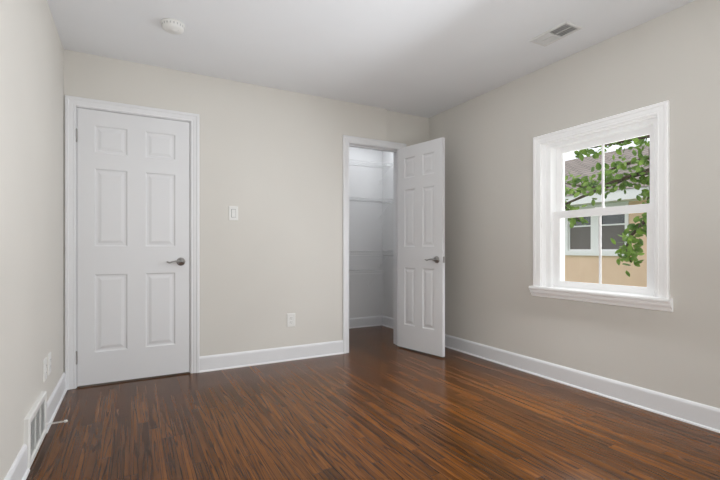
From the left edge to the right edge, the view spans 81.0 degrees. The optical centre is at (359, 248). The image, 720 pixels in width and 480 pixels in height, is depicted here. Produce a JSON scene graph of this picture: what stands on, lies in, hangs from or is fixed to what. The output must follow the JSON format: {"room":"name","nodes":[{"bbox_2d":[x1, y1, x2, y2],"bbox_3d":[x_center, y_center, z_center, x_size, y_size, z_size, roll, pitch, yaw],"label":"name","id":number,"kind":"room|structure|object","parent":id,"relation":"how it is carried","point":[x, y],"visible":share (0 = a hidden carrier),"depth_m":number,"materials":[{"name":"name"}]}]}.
{"room":"empty bedroom","nodes":[
{"label":"empty bedroom","id":0,"kind":"room"},
{"bbox_2d":[0,0,63,479],"bbox_3d":[-1.159,-0.212,1.107,0.120,2.452,4.320,0,0,-28],"label":"wall","id":1,"kind":"structure","parent":0,"point":[31,193],"depth_m":2.01,"materials":[{"name":"beige paint"}]},
{"bbox_2d":[4,444,29,479],"bbox_3d":[-0.829,0.950,0.648,0.024,0.128,2.898,0,0,-28],"label":"baseboard","id":2,"kind":"structure","parent":1,"relation":"attached to","point":[19,470],"depth_m":1.80,"materials":[{"name":"white paint"}]},
{"bbox_2d":[24,391,46,468],"bbox_3d":[-1.624,0.894,2.117,0.022,0.231,0.440,0,0,-28],"label":"air vent","id":3,"kind":"object","parent":1,"relation":"in","point":[35,425],"visible":0.98,"depth_m":2.06,"materials":[{"name":"white plastic"}]},
{"bbox_2d":[43,357,46,381],"bbox_3d":[-1.772,0.678,2.378,0.009,0.122,0.078,0,0,-28],"label":"electrical outlet","id":4,"kind":"object","parent":1,"relation":"attached to","point":[44,369],"visible":0.98,"depth_m":2.36,"materials":[{"name":"white plastic"}]},
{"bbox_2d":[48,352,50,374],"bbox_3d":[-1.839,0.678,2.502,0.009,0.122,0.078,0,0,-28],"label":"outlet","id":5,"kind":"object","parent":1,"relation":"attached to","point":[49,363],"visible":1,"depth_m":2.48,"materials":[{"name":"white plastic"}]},
{"bbox_2d":[47,372,66,432],"bbox_3d":[-1.926,0.950,2.678,0.024,0.128,0.828,0,0,-28],"label":"baseboard","id":6,"kind":"structure","parent":1,"relation":"attached to","point":[54,401],"depth_m":2.65,"materials":[{"name":"white paint"}]},
{"bbox_2d":[47,420,67,425],"bbox_3d":[-1.702,0.976,2.371,0.098,0.022,0.022,0,0,-28],"label":"doorstop","id":7,"kind":"object","parent":6,"relation":"attached to","point":[64,421],"visible":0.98,"depth_m":2.38,"materials":[{"name":"white metal"}]},
{"bbox_2d":[64,49,428,371],"bbox_3d":[-0.675,-0.212,3.892,3.620,2.452,0.120,0,0,-28],"label":"wall","id":8,"kind":"structure","parent":0,"point":[271,168],"depth_m":3.72,"materials":[{"name":"beige paint"}]},
{"bbox_2d":[65,95,198,389],"bbox_3d":[-1.755,-0.045,3.311,0.911,2.118,0.162,0,0,-28],"label":"door frame","id":9,"kind":"structure","parent":8,"relation":"attached to","point":[72,103],"depth_m":3.07,"materials":[{"name":"white paint"}]},
{"bbox_2d":[76,108,189,385],"bbox_3d":[-1.738,-0.015,3.271,0.776,2.032,0.160,0,0,-28],"label":"entry door","id":10,"kind":"structure","parent":8,"relation":"in","point":[133,246],"depth_m":3.24,"materials":[{"name":"white paint"}]},
{"bbox_2d":[229,206,237,220],"bbox_3d":[-1.079,-0.304,3.598,0.078,0.122,0.013,0,0,-28],"label":"light switch","id":11,"kind":"object","parent":8,"relation":"attached to","point":[233,212],"visible":1,"depth_m":3.60,"materials":[{"name":"white plastic"}]},
{"bbox_2d":[199,340,343,372],"bbox_3d":[-0.742,0.950,3.774,1.313,0.128,0.023,0,0,-28],"label":"baseboard","id":12,"kind":"structure","parent":8,"relation":"attached to","point":[208,363],"depth_m":3.73,"materials":[{"name":"white paint"}]},
{"bbox_2d":[287,313,294,326],"bbox_3d":[-0.627,0.648,3.844,0.078,0.122,0.009,0,0,-28],"label":"electrical outlet","id":13,"kind":"object","parent":8,"relation":"attached to","point":[290,319],"visible":1,"depth_m":3.84,"materials":[{"name":"white plastic"}]},
{"bbox_2d":[343,135,405,353],"bbox_3d":[0.126,-0.045,4.327,0.738,2.118,0.162,0,0,-28],"label":"door frame","id":14,"kind":"structure","parent":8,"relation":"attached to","point":[395,217],"depth_m":4.12,"materials":[{"name":"white paint"}]},
{"bbox_2d":[397,137,444,356],"bbox_3d":[0.585,-0.017,4.140,0.160,2.032,0.602,0,0,-39],"label":"closet door","id":15,"kind":"structure","parent":14,"relation":"attached to","point":[420,247],"depth_m":4.10,"materials":[{"name":"white paint"}]},
{"bbox_2d":[349,147,380,317],"bbox_3d":[-0.349,-0.212,5.341,1.670,2.452,0.120,0,0,-28],"label":"wall","id":16,"kind":"structure","parent":0,"point":[369,229],"depth_m":5.49,"materials":[{"name":"white paint"}]},
{"bbox_2d":[349,316,379,328],"bbox_3d":[-0.319,0.950,5.275,1.420,0.128,0.023,0,0,-28],"label":"baseboard","id":17,"kind":"structure","parent":16,"relation":"attached to","point":[359,322],"depth_m":5.48,"materials":[{"name":"white paint"}]},
{"bbox_2d":[349,159,392,285],"bbox_3d":[-0.252,-0.296,5.151,1.412,1.570,0.307,0,0,-28],"label":"closet shelves","id":18,"kind":"object","parent":16,"relation":"attached to","point":[363,199],"visible":0.42,"depth_m":5.29,"materials":[{"name":"white metal"}]},
{"bbox_2d":[47,0,694,117],"bbox_3d":[0.086,-1.498,2.484,3.620,0.120,5.560,0,0,-28],"label":"ceiling","id":19,"kind":"structure","parent":0,"point":[426,58],"depth_m":2.90,"materials":[{"name":"white paint"}]},
{"bbox_2d":[161,18,184,33],"bbox_3d":[-1.196,-1.417,2.698,0.144,0.043,0.144,0,0,-28],"label":"smoke detector","id":20,"kind":"object","parent":19,"relation":"attached to","point":[172,26],"visible":1,"depth_m":2.66,"materials":[{"name":"white plastic"}]},
{"bbox_2d":[529,21,582,46],"bbox_3d":[1.304,-1.433,2.822,0.165,0.010,0.285,0,0,-28],"label":"ceiling vent","id":21,"kind":"object","parent":19,"relation":"in","point":[556,33],"visible":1,"depth_m":2.81,"materials":[{"name":"white metal"}]},
{"bbox_2d":[26,325,719,479],"bbox_3d":[0.086,1.073,2.484,3.620,0.120,5.560,0,0,-28],"label":"floor","id":22,"kind":"structure","parent":0,"point":[375,403],"depth_m":2.38,"materials":[{"name":"brown wood"}]},
{"bbox_2d":[381,151,392,317],"bbox_3d":[0.597,-0.212,5.210,0.130,2.452,0.990,0,0,-28],"label":"wall","id":23,"kind":"structure","parent":0,"point":[386,157],"depth_m":5.51,"materials":[{"name":"white paint"}]},
{"bbox_2d":[380,315,392,328],"bbox_3d":[0.529,0.950,5.173,0.024,0.128,0.930,0,0,-28],"label":"baseboard","id":24,"kind":"structure","parent":23,"relation":"attached to","point":[385,321],"depth_m":5.51,"materials":[{"name":"white paint"}]},
{"bbox_2d":[429,0,719,408],"bbox_3d":[1.873,-0.212,2.774,0.200,2.452,4.370,0,0,-28],"label":"wall","id":25,"kind":"structure","parent":0,"point":[673,57],"depth_m":2.95,"materials":[{"name":"beige paint"}]},
{"bbox_2d":[445,334,719,432],"bbox_3d":[1.758,0.950,2.751,0.024,0.128,4.200,0,0,-28],"label":"baseboard","id":26,"kind":"structure","parent":25,"relation":"attached to","point":[691,412],"depth_m":2.91,"materials":[{"name":"white paint"}]},
{"bbox_2d":[529,100,672,311],"bbox_3d":[1.735,-0.260,3.035,0.295,1.278,1.016,0,0,-28],"label":"window","id":27,"kind":"structure","parent":25,"relation":"in","point":[550,213],"depth_m":3.00,"materials":[{"name":"white wood"}]},
{"label":"outside","id":28,"kind":"structure","parent":0,"visible":0},
{"bbox_3d":[10.684,4.114,10.869,50.000,0.200,50.000,0,0,-28],"label":"ground","id":29,"kind":"structure","parent":28,"visible":0},
{"bbox_2d":[565,145,649,286],"bbox_3d":[7.002,0.926,8.880,7.370,6.176,22.000,0,0,-28],"label":"house","id":30,"kind":"structure","parent":29,"relation":"on","point":[613,271],"depth_m":7.27,"materials":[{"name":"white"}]},
{"bbox_2d":[565,135,649,275],"bbox_3d":[3.149,1.303,4.822,0.893,5.444,1.888,0,0,-28],"label":"tree","id":31,"kind":"object","parent":29,"relation":"on","point":[583,187],"depth_m":4.75,"materials":[{"name":"green plant"}]}
]}

